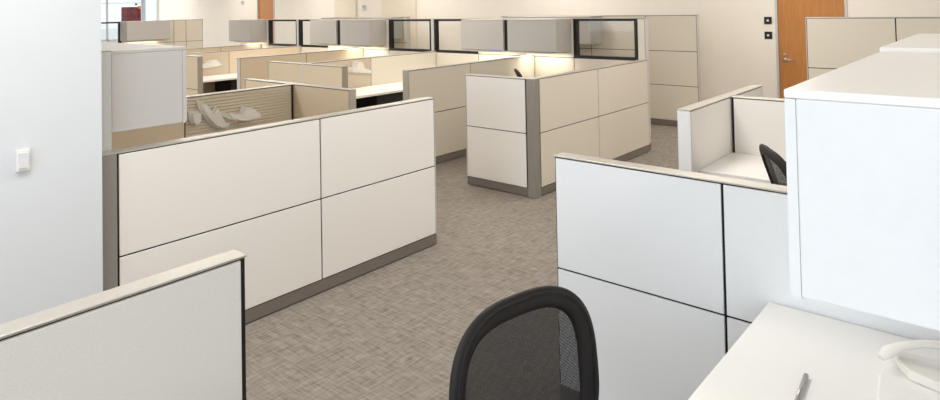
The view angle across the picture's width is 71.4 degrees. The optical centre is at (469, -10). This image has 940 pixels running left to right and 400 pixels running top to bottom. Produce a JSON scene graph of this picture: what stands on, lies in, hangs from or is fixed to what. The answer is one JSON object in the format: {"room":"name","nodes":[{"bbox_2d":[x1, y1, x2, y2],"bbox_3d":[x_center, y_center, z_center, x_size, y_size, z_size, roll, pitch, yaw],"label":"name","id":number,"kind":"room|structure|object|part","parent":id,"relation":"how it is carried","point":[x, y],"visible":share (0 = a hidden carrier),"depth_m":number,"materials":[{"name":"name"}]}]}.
{"room":"open-plan office","nodes":[
{"label":"open-plan office","id":0,"kind":"room"},
{"bbox_2d":[0,0,102,323],"bbox_3d":[-3.106,0.346,1.442,0.220,2.900,4.178,-2,-2,40],"label":"wall","id":1,"kind":"structure","parent":0,"point":[51,236],"depth_m":2.79,"materials":[{"name":"white paint"}]},
{"bbox_2d":[16,148,29,171],"bbox_3d":[-1.854,0.704,2.712,0.023,0.090,0.048,-2,-2,40],"label":"light switch","id":2,"kind":"object","parent":1,"relation":"attached to","point":[22,155],"visible":1,"depth_m":2.70,"materials":[{"name":"white plastic"}]},
{"bbox_2d":[107,0,143,42],"bbox_3d":[-15.036,0.958,17.101,0.200,2.900,13.000,-2,-2,40],"label":"wall","id":3,"kind":"structure","parent":0,"point":[143,0],"depth_m":21.83,"materials":[{"name":"white paint"}]},
{"bbox_2d":[101,0,142,41],"bbox_3d":[-12.387,0.655,20.219,0.060,1.950,4.380,-2,-2,40],"label":"window","id":4,"kind":"structure","parent":3,"relation":"in","point":[106,3],"depth_m":21.02,"materials":[{"name":"grey metal"}]},
{"bbox_2d":[245,123,678,399],"bbox_3d":[-4.856,2.049,8.443,26.850,0.100,13.000,-2,-2,40],"label":"floor","id":5,"kind":"structure","parent":0,"point":[394,330],"depth_m":3.70,"materials":[{"name":"grey carpet"}]},
{"bbox_2d":[101,49,111,151],"bbox_3d":[-2.342,1.067,3.606,1.602,1.516,0.082,-2,-2,40],"label":"wall","id":6,"kind":"structure","parent":5,"relation":"on","point":[105,54],"depth_m":3.11,"materials":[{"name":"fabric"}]},
{"bbox_2d":[101,43,186,132],"bbox_3d":[-1.904,0.502,3.537,0.792,0.399,0.372,-2,-2,40],"label":"upper cabinet","id":7,"kind":"object","parent":6,"relation":"attached to","point":[149,81],"visible":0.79,"depth_m":3.28,"materials":[{"name":"grey metal"}]},
{"bbox_3d":[-1.908,0.312,3.542,0.792,0.018,0.372,-2,-2,40],"label":"panel","id":8,"kind":"part","parent":7,"relation":"part of","materials":[{"name":"grey paint"}]},
{"bbox_3d":[-1.791,0.512,3.670,0.790,0.380,0.020,-2,-2,40],"label":"door","id":9,"kind":"part","parent":7,"relation":"part of","materials":[{"name":"grey paint"}]},
{"bbox_2d":[102,151,117,290],"bbox_3d":[-1.698,1.283,3.044,0.082,1.048,0.082,-2,-2,40],"label":"post","id":10,"kind":"object","parent":5,"relation":"on","point":[109,158],"visible":0.43,"depth_m":3.03,"materials":[{"name":"grey metal"}]},
{"bbox_2d":[0,250,246,399],"bbox_3d":[-1.300,1.218,0.927,0.064,1.045,2.144,-2,-2,40],"label":"wall","id":11,"kind":"structure","parent":5,"relation":"on","point":[178,333],"depth_m":1.53,"materials":[{"name":"beige fabric"}]},
{"bbox_2d":[101,19,202,48],"bbox_3d":[-7.064,1.415,14.241,0.082,1.516,2.572,-2,-2,40],"label":"wall","id":12,"kind":"structure","parent":5,"relation":"on","point":[188,33],"depth_m":14.84,"materials":[{"name":"beige paint"}]},
{"bbox_2d":[120,20,169,41],"bbox_3d":[-6.967,0.868,14.037,0.357,0.427,0.902,-2,-2,40],"label":"upper cabinet","id":13,"kind":"object","parent":12,"relation":"attached to","point":[135,31],"visible":1,"depth_m":13.86,"materials":[{"name":"grey paint"}]},
{"bbox_3d":[-6.971,0.663,14.042,0.357,0.018,0.902,-2,-2,40],"label":"panel","id":14,"kind":"part","parent":13,"relation":"part of","materials":[{"name":"grey paint"}]},
{"bbox_2d":[186,55,202,95],"bbox_3d":[-4.582,1.505,10.097,1.702,1.040,0.082,-2,-2,40],"label":"wall","id":15,"kind":"structure","parent":5,"relation":"on","point":[194,64],"depth_m":9.59,"materials":[{"name":"beige fabric"}]},
{"bbox_3d":[-3.937,1.447,9.549,0.006,0.960,0.080,-2,-2,40],"label":"trim","id":16,"kind":"part","parent":15,"relation":"part of","materials":[{"name":"grey metal"}]},
{"bbox_2d":[112,83,293,149],"bbox_3d":[-2.246,1.336,4.955,0.085,1.040,2.099,-2,-2,40],"label":"wall","id":17,"kind":"structure","parent":5,"relation":"on","point":[274,103],"depth_m":5.25,"materials":[{"name":"beige fabric"}]},
{"bbox_2d":[187,110,201,124],"bbox_3d":[-2.105,0.975,5.011,0.066,0.105,0.090,-2,-2,40],"label":"pen cup","id":18,"kind":"object","parent":17,"relation":"attached to","point":[194,117],"visible":1,"depth_m":5.00,"materials":[{"name":"white plastic"}]},
{"bbox_3d":[-2.083,0.975,4.991,0.006,0.084,0.072,-2,-2,40],"label":"plate","id":19,"kind":"part","parent":18,"relation":"part of","materials":[{"name":"white plastic"}]},
{"bbox_2d":[196,100,229,129],"bbox_3d":[-2.006,0.975,5.136,0.056,0.266,0.280,-2,-2,40],"label":"tray","id":20,"kind":"object","parent":17,"relation":"attached to","point":[214,117],"visible":0.99,"depth_m":5.11,"materials":[{"name":"white plastic"}]},
{"bbox_3d":[-1.987,0.976,5.119,0.006,0.213,0.224,-2,-2,40],"label":"plate","id":21,"kind":"part","parent":20,"relation":"part of","materials":[{"name":"white plastic"}]},
{"bbox_2d":[220,106,260,120],"bbox_3d":[-1.844,1.004,5.293,0.096,0.120,0.370,-2,-2,40],"label":"tray","id":22,"kind":"object","parent":17,"relation":"attached to","point":[245,113],"visible":0.98,"depth_m":5.28,"materials":[{"name":"white plastic"}]},
{"bbox_3d":[-1.810,1.003,5.265,0.006,0.096,0.296,-2,-2,40],"label":"plate","id":23,"kind":"part","parent":22,"relation":"part of","materials":[{"name":"white plastic"}]},
{"bbox_2d":[203,73,236,82],"bbox_3d":[-3.524,1.692,10.738,0.650,0.670,2.240,-2,-2,40],"label":"desk","id":24,"kind":"object","parent":5,"relation":"on","point":[222,77],"visible":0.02,"depth_m":10.14,"materials":[{"name":"white laminate"}]},
{"bbox_2d":[186,44,261,52],"bbox_3d":[-4.586,1.552,12.052,0.082,1.040,1.647,-2,-2,40],"label":"wall","id":25,"kind":"structure","parent":5,"relation":"on","point":[252,46],"depth_m":12.06,"materials":[{"name":"beige fabric"}]},
{"bbox_2d":[215,79,236,91],"bbox_3d":[-3.715,1.711,10.526,0.512,0.630,0.550,-2,-2,40],"label":"pedestal","id":26,"kind":"object","parent":5,"relation":"on","point":[227,85],"visible":0.02,"depth_m":10.27,"materials":[{"name":"metal"}]},
{"bbox_3d":[-3.540,1.498,10.379,0.018,0.183,0.542,-2,-2,40],"label":"drawer","id":27,"kind":"part","parent":26,"relation":"part of","materials":[{"name":"black metal"}]},
{"bbox_2d":[186,46,300,93],"bbox_3d":[-3.811,1.511,10.986,0.085,1.040,2.267,-2,-2,40],"label":"wall","id":28,"kind":"structure","parent":5,"relation":"on","point":[227,59],"depth_m":10.76,"materials":[{"name":"beige fabric"}]},
{"bbox_2d":[203,59,220,68],"bbox_3d":[-4.173,1.173,10.428,0.096,0.140,0.500,-2,-2,40],"label":"tray","id":29,"kind":"object","parent":28,"relation":"attached to","point":[212,62],"visible":0.64,"depth_m":10.44,"materials":[{"name":"white plastic"}]},
{"bbox_2d":[111,97,436,323],"bbox_3d":[-0.973,1.285,3.896,0.082,1.040,2.157,-2,-2,40],"label":"wall","id":30,"kind":"structure","parent":5,"relation":"on","point":[316,204],"depth_m":3.75,"materials":[{"name":"beige fabric"}]},
{"bbox_3d":[-0.964,1.770,3.885,0.072,0.070,2.155,-2,-2,40],"label":"rail","id":31,"kind":"part","parent":30,"relation":"part of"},
{"bbox_3d":[-0.278,1.259,4.716,0.080,0.960,0.006,-2,-2,40],"label":"trim","id":32,"kind":"part","parent":30,"relation":"part of","materials":[{"name":"grey metal"}]},
{"bbox_2d":[296,20,297,45],"bbox_3d":[-3.107,1.288,11.935,0.036,1.520,0.100,-2,-2,40],"label":"post","id":33,"kind":"object","parent":5,"relation":"on","point":[296,20],"visible":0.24,"depth_m":11.90,"materials":[{"name":"grey metal"}]},
{"bbox_2d":[245,78,355,118],"bbox_3d":[-1.530,1.341,5.769,1.562,1.040,0.070,-2,-2,40],"label":"wall","id":34,"kind":"structure","parent":5,"relation":"on","point":[309,100],"depth_m":5.54,"materials":[{"name":"beige fabric"}]},
{"bbox_3d":[-0.939,1.285,5.267,0.006,0.960,0.068,-2,-2,40],"label":"trim","id":35,"kind":"part","parent":34,"relation":"part of","materials":[{"name":"grey metal"}]},
{"bbox_2d":[237,48,363,89],"bbox_3d":[-2.485,1.458,9.893,0.082,1.040,2.217,-2,-2,40],"label":"wall","id":36,"kind":"structure","parent":5,"relation":"on","point":[256,67],"depth_m":9.48,"materials":[{"name":"beige fabric"}]},
{"bbox_3d":[-3.201,1.421,9.053,0.080,0.960,0.006,-2,-2,40],"label":"trim","id":37,"kind":"part","parent":36,"relation":"part of","materials":[{"name":"grey metal"}]},
{"bbox_2d":[268,61,347,87],"bbox_3d":[-1.976,1.400,7.883,1.502,1.040,0.088,-2,-2,40],"label":"wall","id":38,"kind":"structure","parent":5,"relation":"on","point":[305,73],"depth_m":7.78,"materials":[{"name":"beige fabric"}]},
{"bbox_3d":[-1.985,1.369,7.891,0.028,0.960,0.088,-2,-2,40],"label":"post","id":39,"kind":"part","parent":38,"relation":"part of","materials":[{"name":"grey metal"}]},
{"bbox_3d":[-1.408,1.345,7.401,0.006,0.960,0.080,-2,-2,40],"label":"trim","id":40,"kind":"part","parent":38,"relation":"part of","materials":[{"name":"grey metal"}]},
{"bbox_2d":[334,17,410,47],"bbox_3d":[-1.985,1.286,13.056,2.202,1.516,0.082,-2,-2,40],"label":"wall","id":41,"kind":"structure","parent":5,"relation":"on","point":[405,42],"depth_m":12.37,"materials":[{"name":"beige paint"}]},
{"bbox_2d":[321,17,361,18],"bbox_3d":[-2.544,0.752,13.242,1.042,0.409,0.357,-2,-2,40],"label":"upper cabinet","id":42,"kind":"object","parent":41,"relation":"attached to","point":[335,17],"visible":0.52,"depth_m":13.18,"materials":[{"name":"grey metal"}]},
{"bbox_2d":[354,17,402,38],"bbox_3d":[-1.759,0.720,12.575,1.002,0.409,0.357,-2,-2,40],"label":"upper cabinet","id":43,"kind":"object","parent":41,"relation":"attached to","point":[398,25],"visible":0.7,"depth_m":12.30,"materials":[{"name":"grey paint"}]},
{"bbox_3d":[-1.763,0.525,12.580,1.002,0.018,0.357,-2,-2,40],"label":"panel","id":44,"kind":"part","parent":43,"relation":"part of","materials":[{"name":"grey paint"}]},
{"bbox_3d":[-1.150,1.220,12.346,0.006,1.436,0.080,-2,-2,40],"label":"trim","id":45,"kind":"part","parent":41,"relation":"part of","materials":[{"name":"grey metal"}]},
{"bbox_2d":[309,51,436,87],"bbox_3d":[-1.251,1.408,8.812,0.085,1.040,2.267,-2,-2,40],"label":"wall","id":46,"kind":"structure","parent":5,"relation":"on","point":[386,69],"depth_m":8.88,"materials":[{"name":"beige fabric"}]},
{"bbox_2d":[348,61,372,73],"bbox_3d":[-1.418,1.006,8.487,0.096,0.190,0.430,-2,-2,40],"label":"tray","id":47,"kind":"object","parent":46,"relation":"attached to","point":[356,67],"visible":0.96,"depth_m":8.45,"materials":[{"name":"white plastic"}]},
{"bbox_2d":[352,82,402,98],"bbox_3d":[-0.972,1.590,8.570,0.630,0.670,2.240,-2,-2,40],"label":"desk","id":48,"kind":"object","parent":5,"relation":"on","point":[362,92],"visible":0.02,"depth_m":8.23,"materials":[{"name":"white laminate"}]},
{"bbox_2d":[356,92,402,108],"bbox_3d":[-0.926,1.611,8.637,0.512,0.630,1.220,-2,-2,40],"label":"pedestal","id":49,"kind":"object","parent":5,"relation":"on","point":[393,97],"visible":0.02,"depth_m":8.16,"materials":[{"name":"metal"}]},
{"bbox_3d":[-0.752,1.397,8.490,0.018,0.183,1.212,-2,-2,40],"label":"drawer","id":50,"kind":"part","parent":49,"relation":"part of","materials":[{"name":"black metal"}]},
{"bbox_2d":[431,19,433,50],"bbox_3d":[-0.520,1.183,9.738,0.036,1.520,0.100,-2,-2,40],"label":"post","id":51,"kind":"object","parent":5,"relation":"on","point":[432,34],"visible":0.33,"depth_m":9.71,"materials":[{"name":"grey metal"}]},
{"bbox_2d":[241,18,650,148],"bbox_3d":[-1.268,1.208,10.373,8.732,1.516,0.082,-2,-2,40],"label":"wall","id":52,"kind":"structure","parent":5,"relation":"on","point":[545,64],"depth_m":8.76,"materials":[{"name":"beige fabric"}]},
{"bbox_2d":[229,20,266,42],"bbox_3d":[-4.314,0.782,12.679,0.772,0.427,0.347,-2,-2,40],"label":"upper cabinet","id":53,"kind":"object","parent":52,"relation":"attached to","point":[247,31],"visible":1,"depth_m":12.47,"materials":[{"name":"grey paint"}]},
{"bbox_3d":[-4.419,0.782,12.555,0.770,0.390,0.020,-2,-2,40],"label":"door","id":54,"kind":"part","parent":53,"relation":"part of","materials":[{"name":"grey paint"}]},
{"bbox_3d":[-4.318,0.578,12.684,0.772,0.018,0.347,-2,-2,40],"label":"panel","id":55,"kind":"part","parent":53,"relation":"part of","materials":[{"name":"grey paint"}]},
{"bbox_2d":[310,19,351,45],"bbox_3d":[-2.333,0.703,10.997,0.712,0.427,0.347,-2,-2,40],"label":"upper cabinet","id":56,"kind":"object","parent":52,"relation":"attached to","point":[322,32],"visible":0.73,"depth_m":10.85,"materials":[{"name":"grey paint"}]},
{"bbox_3d":[-2.438,0.703,10.873,0.710,0.390,0.020,-2,-2,40],"label":"door","id":57,"kind":"part","parent":56,"relation":"part of","materials":[{"name":"grey paint"}]},
{"bbox_3d":[-2.337,0.498,11.002,0.712,0.018,0.347,-2,-2,40],"label":"panel","id":58,"kind":"part","parent":56,"relation":"part of","materials":[{"name":"grey paint"}]},
{"bbox_2d":[338,19,385,46],"bbox_3d":[-1.753,0.680,10.504,0.809,0.427,0.347,-2,-2,40],"label":"upper cabinet","id":59,"kind":"object","parent":52,"relation":"attached to","point":[354,32],"visible":1,"depth_m":10.30,"materials":[{"name":"grey paint"}]},
{"bbox_3d":[-1.821,0.678,10.349,0.710,0.390,0.020,-2,-2,40],"label":"door","id":60,"kind":"part","parent":59,"relation":"part of","materials":[{"name":"grey paint"}]},
{"bbox_3d":[-1.720,0.474,10.477,0.712,0.018,0.347,-2,-2,40],"label":"panel","id":61,"kind":"part","parent":59,"relation":"part of","materials":[{"name":"grey paint"}]},
{"bbox_2d":[347,45,379,46],"bbox_3d":[-1.712,0.882,10.467,0.480,0.018,0.276,-2,-2,40],"label":"light","id":62,"kind":"object","parent":59,"relation":"attached to","point":[347,45],"depth_m":10.32,"materials":[{"name":"white plastic"}]},
{"bbox_2d":[461,19,507,51],"bbox_3d":[0.266,0.598,8.788,0.717,0.427,0.347,-2,-2,40],"label":"upper cabinet","id":63,"kind":"object","parent":52,"relation":"attached to","point":[481,35],"visible":0.83,"depth_m":8.64,"materials":[{"name":"grey paint"}]},
{"bbox_3d":[0.262,0.394,8.793,0.717,0.018,0.347,-2,-2,40],"label":"panel","id":64,"kind":"part","parent":63,"relation":"part of","materials":[{"name":"grey paint"}]},
{"bbox_2d":[470,50,504,51],"bbox_3d":[0.270,0.803,8.783,0.480,0.018,0.276,-2,-2,40],"label":"light","id":65,"kind":"object","parent":63,"relation":"attached to","point":[470,50],"depth_m":8.62,"materials":[{"name":"white plastic"}]},
{"bbox_2d":[504,19,570,53],"bbox_3d":[0.846,0.575,8.296,0.804,0.427,0.347,-2,-2,40],"label":"upper cabinet","id":66,"kind":"object","parent":52,"relation":"attached to","point":[533,36],"visible":1,"depth_m":8.11,"materials":[{"name":"grey paint"}]},
{"bbox_3d":[0.767,0.574,8.150,0.735,0.390,0.020,-2,-2,40],"label":"door","id":67,"kind":"part","parent":66,"relation":"part of","materials":[{"name":"grey paint"}]},
{"bbox_3d":[0.868,0.370,8.279,0.737,0.018,0.347,-2,-2,40],"label":"panel","id":68,"kind":"part","parent":66,"relation":"part of","materials":[{"name":"grey paint"}]},
{"bbox_2d":[518,52,560,53],"bbox_3d":[0.876,0.778,8.269,0.480,0.018,0.276,-2,-2,40],"label":"light","id":69,"kind":"object","parent":66,"relation":"attached to","point":[518,52],"depth_m":8.11,"materials":[{"name":"white plastic"}]},
{"bbox_3d":[2.055,1.042,7.551,0.006,1.436,0.080,-2,-2,40],"label":"trim","id":70,"kind":"part","parent":52,"relation":"part of","materials":[{"name":"grey metal"}]},
{"bbox_2d":[402,55,534,163],"bbox_3d":[0.079,1.354,7.663,0.082,1.040,2.297,-2,-2,40],"label":"wall","id":71,"kind":"structure","parent":5,"relation":"on","point":[445,84],"depth_m":7.27,"materials":[{"name":"beige fabric"}]},
{"bbox_3d":[-0.663,1.316,6.791,0.080,0.960,0.006,-2,-2,40],"label":"trim","id":72,"kind":"part","parent":71,"relation":"part of","materials":[{"name":"grey metal"}]},
{"bbox_3d":[0.089,1.839,7.651,0.072,0.070,2.295,-2,-2,40],"label":"rail","id":73,"kind":"part","parent":71,"relation":"part of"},
{"bbox_2d":[465,74,527,195],"bbox_3d":[0.259,1.312,6.053,0.712,1.040,0.082,-2,-2,40],"label":"wall","id":74,"kind":"structure","parent":5,"relation":"on","point":[496,109],"depth_m":6.01,"materials":[{"name":"beige fabric"}]},
{"bbox_3d":[-0.010,1.291,6.282,0.006,0.960,0.080,-2,-2,40],"label":"trim","id":75,"kind":"part","parent":74,"relation":"part of","materials":[{"name":"grey metal"}]},
{"bbox_3d":[0.268,1.797,6.041,0.710,0.070,0.072,-2,-2,40],"label":"rail","id":76,"kind":"part","parent":74,"relation":"part of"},
{"bbox_2d":[514,68,521,76],"bbox_3d":[0.875,1.396,7.775,0.682,0.945,0.633,-1,-1,-2],"label":"office chair","id":77,"kind":"object","parent":5,"relation":"on","point":[518,74],"visible":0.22,"depth_m":7.62,"materials":[{"name":"black plastic"}]},
{"bbox_2d":[449,286,598,399],"bbox_3d":[0.283,1.249,1.463,0.632,0.962,0.618,0,-2,-37],"label":"office chair","id":78,"kind":"object","parent":5,"relation":"on","point":[497,315],"visible":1,"depth_m":1.69,"materials":[{"name":"black plastic"}]},
{"bbox_2d":[526,78,540,198],"bbox_3d":[0.563,1.304,5.794,0.087,1.048,0.082,-2,-2,40],"label":"post","id":79,"kind":"object","parent":5,"relation":"on","point":[532,84],"visible":1,"depth_m":5.76,"materials":[{"name":"grey metal"}]},
{"bbox_2d":[533,59,649,195],"bbox_3d":[1.303,1.306,6.661,0.082,1.040,2.197,-2,-2,40],"label":"wall","id":80,"kind":"structure","parent":5,"relation":"on","point":[601,111],"depth_m":6.54,"materials":[{"name":"beige fabric"}]},
{"bbox_3d":[1.312,1.791,6.649,0.072,0.070,2.195,-2,-2,40],"label":"rail","id":81,"kind":"part","parent":80,"relation":"part of","materials":[{"name":"grey metal"}]},
{"bbox_3d":[2.011,1.280,7.496,0.080,0.960,0.006,-2,-2,40],"label":"trim","id":82,"kind":"part","parent":80,"relation":"part of","materials":[{"name":"grey metal"}]},
{"bbox_2d":[501,15,700,125],"bbox_3d":[1.812,1.133,9.830,3.312,1.516,0.082,-2,-2,40],"label":"wall","id":83,"kind":"structure","parent":5,"relation":"on","point":[674,40],"depth_m":9.02,"materials":[{"name":"beige fabric"}]},
{"bbox_2d":[503,16,547,17],"bbox_3d":[0.937,0.612,10.285,0.782,0.409,0.357,-2,-2,40],"label":"upper cabinet","id":84,"kind":"object","parent":83,"relation":"attached to","point":[512,16],"visible":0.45,"depth_m":10.19,"materials":[{"name":"white metal"}]},
{"bbox_2d":[544,16,601,44],"bbox_3d":[1.539,0.588,9.774,0.782,0.409,0.357,-2,-2,40],"label":"upper cabinet","id":85,"kind":"object","parent":83,"relation":"attached to","point":[590,32],"visible":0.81,"depth_m":9.48,"materials":[{"name":"grey paint"}]},
{"bbox_3d":[1.535,0.392,9.778,0.782,0.018,0.357,-2,-2,40],"label":"panel","id":86,"kind":"part","parent":85,"relation":"part of","materials":[{"name":"grey paint"}]},
{"bbox_3d":[1.431,0.596,9.646,0.780,0.390,0.020,-2,-2,40],"label":"door","id":87,"kind":"part","parent":85,"relation":"part of","materials":[{"name":"grey paint"}]},
{"bbox_3d":[1.827,1.856,9.812,3.310,0.070,0.072,-2,-2,40],"label":"rail","id":88,"kind":"part","parent":83,"relation":"part of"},
{"bbox_3d":[3.070,1.051,8.761,0.006,1.436,0.080,-2,-2,40],"label":"trim","id":89,"kind":"part","parent":83,"relation":"part of","materials":[{"name":"grey metal"}]},
{"bbox_2d":[677,85,762,172],"bbox_3d":[1.767,1.245,4.494,0.082,1.040,1.432,-2,-2,40],"label":"wall","id":90,"kind":"structure","parent":5,"relation":"on","point":[705,128],"depth_m":4.14,"materials":[{"name":"beige fabric"}]},
{"bbox_3d":[1.305,1.209,3.952,0.080,0.960,0.006,-2,-2,40],"label":"trim","id":91,"kind":"part","parent":90,"relation":"part of","materials":[{"name":"white paint"}]},
{"bbox_2d":[700,152,786,184],"bbox_3d":[2.193,1.411,3.720,1.550,0.670,0.585,-2,-2,40],"label":"desk","id":92,"kind":"object","parent":5,"relation":"on","point":[733,165],"visible":0.3,"depth_m":4.03,"materials":[{"name":"white laminate"}]},
{"bbox_2d":[554,152,939,399],"bbox_3d":[0.990,1.206,2.319,1.569,1.045,0.072,-2,-2,40],"label":"wall","id":93,"kind":"structure","parent":5,"relation":"on","point":[669,268],"depth_m":2.48,"materials":[{"name":"white fabric"}]},
{"bbox_2d":[732,95,785,158],"bbox_3d":[2.412,1.220,3.979,1.552,1.040,0.082,-2,-2,40],"label":"wall","id":94,"kind":"structure","parent":5,"relation":"on","point":[757,121],"depth_m":4.35,"materials":[{"name":"beige fabric"}]},
{"bbox_2d":[759,144,786,185],"bbox_3d":[1.856,1.270,3.308,0.682,0.945,0.633,-1,-1,8],"label":"office chair","id":95,"kind":"object","parent":5,"relation":"on","point":[770,157],"visible":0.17,"depth_m":3.32,"materials":[{"name":"black plastic"}]},
{"bbox_2d":[688,302,939,399],"bbox_3d":[0.802,1.384,1.423,0.695,0.670,1.522,-2,-2,40],"label":"desk","id":96,"kind":"object","parent":5,"relation":"on","point":[770,359],"visible":0.71,"depth_m":1.86,"materials":[{"name":"white laminate"}]},
{"bbox_2d":[795,373,808,399],"bbox_3d":[0.867,1.047,1.712,0.013,0.013,0.168,-2,-2,36],"label":"pen","id":97,"kind":"object","parent":96,"relation":"on","point":[802,385],"visible":1,"depth_m":1.72,"materials":[{"name":"metal"}]},
{"bbox_2d":[877,340,939,399],"bbox_3d":[1.224,1.003,1.727,0.256,0.089,0.329,-2,-2,40],"label":"desk phone","id":98,"kind":"object","parent":96,"relation":"on","point":[913,377],"visible":1,"depth_m":1.75,"materials":[{"name":"white plastic"}]},
{"bbox_3d":[1.195,1.043,1.694,0.235,0.008,0.240,-2,-2,40],"label":"foot plate","id":99,"kind":"part","parent":98,"relation":"part of","materials":[{"name":"white plastic"}]},
{"bbox_2d":[805,17,939,79],"bbox_3d":[4.339,0.982,5.610,2.612,1.516,0.082,-2,-2,40],"label":"wall","id":100,"kind":"structure","parent":5,"relation":"on","point":[832,43],"depth_m":6.18,"materials":[{"name":"beige fabric"}]},
{"bbox_3d":[3.347,0.990,6.453,0.006,1.436,0.080,-2,-2,40],"label":"trim","id":101,"kind":"part","parent":100,"relation":"part of","materials":[{"name":"grey metal"}]},
{"bbox_3d":[2.093,0.949,2.349,0.082,1.516,3.602,-2,-2,40],"label":"wall","id":102,"kind":"structure","parent":5,"relation":"on","visible":0},
{"bbox_2d":[784,51,939,330],"bbox_3d":[1.165,0.404,1.648,0.375,0.416,1.187,-2,-2,40],"label":"upper cabinet","id":103,"kind":"object","parent":102,"relation":"attached to","point":[863,135],"visible":1,"depth_m":1.24,"materials":[{"name":"white paint"}]},
{"bbox_3d":[1.031,0.419,1.762,0.020,0.397,1.185,-2,-2,40],"label":"door","id":104,"kind":"part","parent":103,"relation":"part of","materials":[{"name":"white paint"}]},
{"bbox_3d":[1.161,0.205,1.653,0.375,0.018,1.187,-2,-2,40],"label":"panel","id":105,"kind":"part","parent":103,"relation":"part of","materials":[{"name":"white laminate"}]},
{"bbox_2d":[880,33,939,51],"bbox_3d":[1.893,0.404,2.511,0.382,0.426,1.060,-2,-2,40],"label":"upper cabinet","id":106,"kind":"object","parent":102,"relation":"attached to","point":[921,42],"visible":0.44,"depth_m":2.32,"materials":[{"name":"white paint"}]},
{"bbox_2d":[158,0,939,100],"bbox_3d":[-0.741,0.584,13.355,26.850,2.900,0.200,-2,-2,40],"label":"wall","id":107,"kind":"structure","parent":0,"point":[735,52],"depth_m":10.52,"materials":[{"name":"beige paint"}]},
{"bbox_2d":[144,0,157,20],"bbox_3d":[-10.443,0.970,21.426,0.900,2.900,0.060,-2,-2,40],"label":"trim","id":108,"kind":"structure","parent":107,"relation":"attached to","point":[150,6],"depth_m":21.40,"materials":[{"name":"white paint"}]},
{"bbox_2d":[257,0,274,42],"bbox_3d":[-5.325,1.133,17.144,0.810,2.165,0.156,-2,-2,40],"label":"door","id":109,"kind":"structure","parent":107,"relation":"in","point":[265,8],"depth_m":17.13,"materials":[{"name":"orange wood"}]},
{"bbox_2d":[334,0,356,16],"bbox_3d":[-2.849,0.665,14.981,0.750,2.900,0.050,-2,-2,40],"label":"trim","id":110,"kind":"structure","parent":107,"relation":"attached to","point":[342,8],"depth_m":14.95,"materials":[{"name":"beige paint"}]},
{"bbox_2d":[382,0,417,48],"bbox_3d":[-1.496,0.611,13.833,1.020,2.900,0.050,-2,-2,40],"label":"trim","id":111,"kind":"structure","parent":107,"relation":"attached to","point":[390,8],"depth_m":13.68,"materials":[{"name":"beige paint"}]},
{"bbox_2d":[764,17,771,23],"bbox_3d":[4.132,0.415,9.071,0.100,0.100,0.020,-2,-2,40],"label":"wall switch","id":112,"kind":"object","parent":107,"relation":"attached to","point":[767,20],"visible":1,"depth_m":9.06,"materials":[{"name":"black plastic"}]},
{"bbox_2d":[764,32,771,38],"bbox_3d":[4.136,0.620,9.066,0.100,0.100,0.020,-2,-2,40],"label":"wall switch","id":113,"kind":"object","parent":107,"relation":"attached to","point":[768,35],"visible":1,"depth_m":9.06,"materials":[{"name":"black plastic"}]},
{"bbox_2d":[774,0,847,98],"bbox_3d":[4.567,0.736,8.741,0.880,2.165,0.156,-2,-2,40],"label":"door","id":114,"kind":"structure","parent":107,"relation":"in","point":[790,24],"depth_m":8.88,"materials":[{"name":"orange wood"}]},
{"label":"outside","id":115,"kind":"structure","parent":0,"visible":0},
{"bbox_2d":[101,28,117,39],"bbox_3d":[-39.575,3.466,33.605,56.000,0.250,80.000,-2,-2,40],"label":"ground","id":116,"kind":"structure","parent":115,"point":[112,33],"depth_m":54.62,"materials":[{"name":"white tile"}]},
{"bbox_2d":[121,4,140,20],"bbox_3d":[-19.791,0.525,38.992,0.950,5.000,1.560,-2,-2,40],"label":"brick building","id":117,"kind":"structure","parent":116,"relation":"on","point":[127,13],"depth_m":38.47,"materials":[{"name":"red brick"}]}
]}

